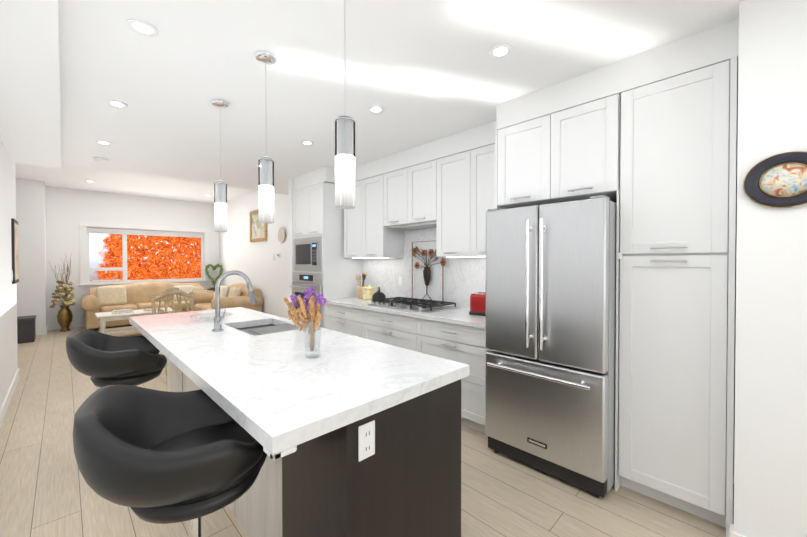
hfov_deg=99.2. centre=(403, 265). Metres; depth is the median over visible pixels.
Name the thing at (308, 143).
recessed light
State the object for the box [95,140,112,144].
recessed light
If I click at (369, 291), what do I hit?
cookie jar
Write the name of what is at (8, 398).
baseboard
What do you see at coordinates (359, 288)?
utensil crock
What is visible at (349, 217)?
upper cabinet
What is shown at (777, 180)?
picture
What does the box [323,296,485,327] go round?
countertop
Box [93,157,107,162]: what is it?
smoke detector
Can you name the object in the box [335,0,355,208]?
pendant lamp
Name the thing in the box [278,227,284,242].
round plate
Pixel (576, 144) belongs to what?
upper cabinet
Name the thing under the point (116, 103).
recessed light
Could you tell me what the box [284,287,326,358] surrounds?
vase
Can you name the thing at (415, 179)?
upper cabinet
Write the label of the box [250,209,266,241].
framed painting
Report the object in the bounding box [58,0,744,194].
ceiling
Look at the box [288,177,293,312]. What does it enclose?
wall
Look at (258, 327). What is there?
sink
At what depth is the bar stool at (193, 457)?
1.03 m
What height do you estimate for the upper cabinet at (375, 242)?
0.960 m
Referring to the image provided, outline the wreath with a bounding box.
[204,263,223,288]
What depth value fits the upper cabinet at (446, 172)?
3.31 m
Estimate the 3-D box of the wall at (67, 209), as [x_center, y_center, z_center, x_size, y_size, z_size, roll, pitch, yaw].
[-6.683,-0.188,7.618,4.720,3.000,0.200,-1,1,-45]
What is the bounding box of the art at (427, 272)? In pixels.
[412,241,445,304]
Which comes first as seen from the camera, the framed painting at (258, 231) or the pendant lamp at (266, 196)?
the pendant lamp at (266, 196)
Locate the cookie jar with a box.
[362,285,376,299]
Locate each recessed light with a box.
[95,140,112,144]
[106,100,127,107]
[127,19,158,36]
[301,141,313,145]
[368,106,383,113]
[489,44,512,58]
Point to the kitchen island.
(354, 436)
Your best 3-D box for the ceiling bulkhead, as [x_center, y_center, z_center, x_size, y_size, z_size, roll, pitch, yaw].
[0.253,-1.152,3.521,0.610,0.188,4.568,-1,1,-45]
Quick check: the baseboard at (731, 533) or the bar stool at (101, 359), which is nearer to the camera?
the baseboard at (731, 533)
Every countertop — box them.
[129,311,396,449]
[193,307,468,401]
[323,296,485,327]
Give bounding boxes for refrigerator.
[485,195,616,497]
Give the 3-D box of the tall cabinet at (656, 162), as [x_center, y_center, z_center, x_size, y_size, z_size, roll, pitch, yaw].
[1.670,0.169,2.094,0.617,2.400,0.517,-1,1,-45]
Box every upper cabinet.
[342,181,357,259]
[358,175,409,259]
[382,169,409,227]
[402,161,429,227]
[430,153,465,259]
[462,144,505,259]
[494,118,542,208]
[538,95,613,203]
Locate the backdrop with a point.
(183, 257)
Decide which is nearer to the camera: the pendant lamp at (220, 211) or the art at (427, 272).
the pendant lamp at (220, 211)
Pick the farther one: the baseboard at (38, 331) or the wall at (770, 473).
the baseboard at (38, 331)
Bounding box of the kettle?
[372,287,385,301]
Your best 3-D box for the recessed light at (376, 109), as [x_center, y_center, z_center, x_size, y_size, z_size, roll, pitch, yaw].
[-0.217,-1.233,2.723,0.132,0.008,0.132,-1,1,-45]
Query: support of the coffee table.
on the floor
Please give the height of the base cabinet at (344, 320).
0.868 m
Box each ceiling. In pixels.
[0,0,60,168]
[15,162,255,203]
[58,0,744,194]
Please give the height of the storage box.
0.420 m
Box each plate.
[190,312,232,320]
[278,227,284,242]
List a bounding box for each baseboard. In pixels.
[0,368,19,427]
[36,328,47,334]
[49,322,84,329]
[729,525,745,536]
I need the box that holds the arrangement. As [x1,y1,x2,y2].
[49,254,75,331]
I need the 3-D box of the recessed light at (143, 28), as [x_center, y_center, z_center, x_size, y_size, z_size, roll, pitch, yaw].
[-1.346,-1.223,1.774,0.132,0.008,0.132,-1,1,-45]
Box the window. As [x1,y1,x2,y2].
[78,221,209,287]
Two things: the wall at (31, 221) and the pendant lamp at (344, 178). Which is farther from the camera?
the wall at (31, 221)
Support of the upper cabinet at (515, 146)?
attached to the wall at (261, 269)
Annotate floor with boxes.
[0,325,733,536]
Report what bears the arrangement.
on the floor
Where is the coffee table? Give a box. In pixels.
[94,307,174,333]
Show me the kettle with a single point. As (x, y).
(378, 294)
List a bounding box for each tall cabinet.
[290,182,365,324]
[614,56,737,536]
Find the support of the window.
in the wall at (67, 209)
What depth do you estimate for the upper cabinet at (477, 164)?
3.07 m
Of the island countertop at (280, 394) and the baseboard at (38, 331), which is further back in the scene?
the baseboard at (38, 331)
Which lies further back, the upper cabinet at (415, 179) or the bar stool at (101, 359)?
the upper cabinet at (415, 179)
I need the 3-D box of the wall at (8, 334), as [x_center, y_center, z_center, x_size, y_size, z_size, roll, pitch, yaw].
[-1.334,-0.117,0.693,0.120,3.000,9.470,-1,1,-45]
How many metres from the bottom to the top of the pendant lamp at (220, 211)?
0.980 m
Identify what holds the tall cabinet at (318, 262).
on the floor
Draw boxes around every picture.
[11,218,18,283]
[743,151,806,207]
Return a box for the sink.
[237,322,292,333]
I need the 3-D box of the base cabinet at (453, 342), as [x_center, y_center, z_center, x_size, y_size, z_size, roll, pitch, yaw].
[0.623,0.924,3.153,0.627,0.868,0.800,-1,1,-45]
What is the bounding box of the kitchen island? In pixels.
[129,322,468,536]
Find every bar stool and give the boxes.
[66,329,166,386]
[73,385,266,536]
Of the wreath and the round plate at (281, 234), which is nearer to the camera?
the round plate at (281, 234)
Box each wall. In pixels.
[0,138,17,408]
[15,178,46,328]
[45,186,218,324]
[219,144,737,483]
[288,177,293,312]
[734,0,806,536]
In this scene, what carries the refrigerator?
on the floor
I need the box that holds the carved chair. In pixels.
[150,287,193,374]
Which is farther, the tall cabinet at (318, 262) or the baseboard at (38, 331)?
the baseboard at (38, 331)
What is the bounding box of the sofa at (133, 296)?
[80,282,212,330]
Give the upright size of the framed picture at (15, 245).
0.710 m
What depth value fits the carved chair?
4.65 m
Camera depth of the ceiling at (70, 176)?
6.71 m
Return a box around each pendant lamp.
[211,99,228,231]
[255,50,276,223]
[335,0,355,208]
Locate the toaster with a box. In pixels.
[469,292,485,315]
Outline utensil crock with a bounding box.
[356,271,366,297]
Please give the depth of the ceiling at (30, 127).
2.17 m
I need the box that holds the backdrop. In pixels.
[89,233,200,280]
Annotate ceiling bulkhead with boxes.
[294,18,738,190]
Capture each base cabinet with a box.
[322,304,361,337]
[362,312,413,350]
[414,320,488,433]
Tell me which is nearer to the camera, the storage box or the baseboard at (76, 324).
the storage box
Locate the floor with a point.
(46, 490)
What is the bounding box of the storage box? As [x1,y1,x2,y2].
[17,315,35,343]
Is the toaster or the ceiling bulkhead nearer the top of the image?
the ceiling bulkhead
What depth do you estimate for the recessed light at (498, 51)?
1.97 m
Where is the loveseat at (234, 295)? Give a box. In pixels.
[193,283,262,311]
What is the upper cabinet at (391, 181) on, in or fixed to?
attached to the wall at (261, 269)
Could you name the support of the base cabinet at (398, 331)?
on the floor
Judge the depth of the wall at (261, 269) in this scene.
7.33 m
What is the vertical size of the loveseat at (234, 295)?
0.910 m

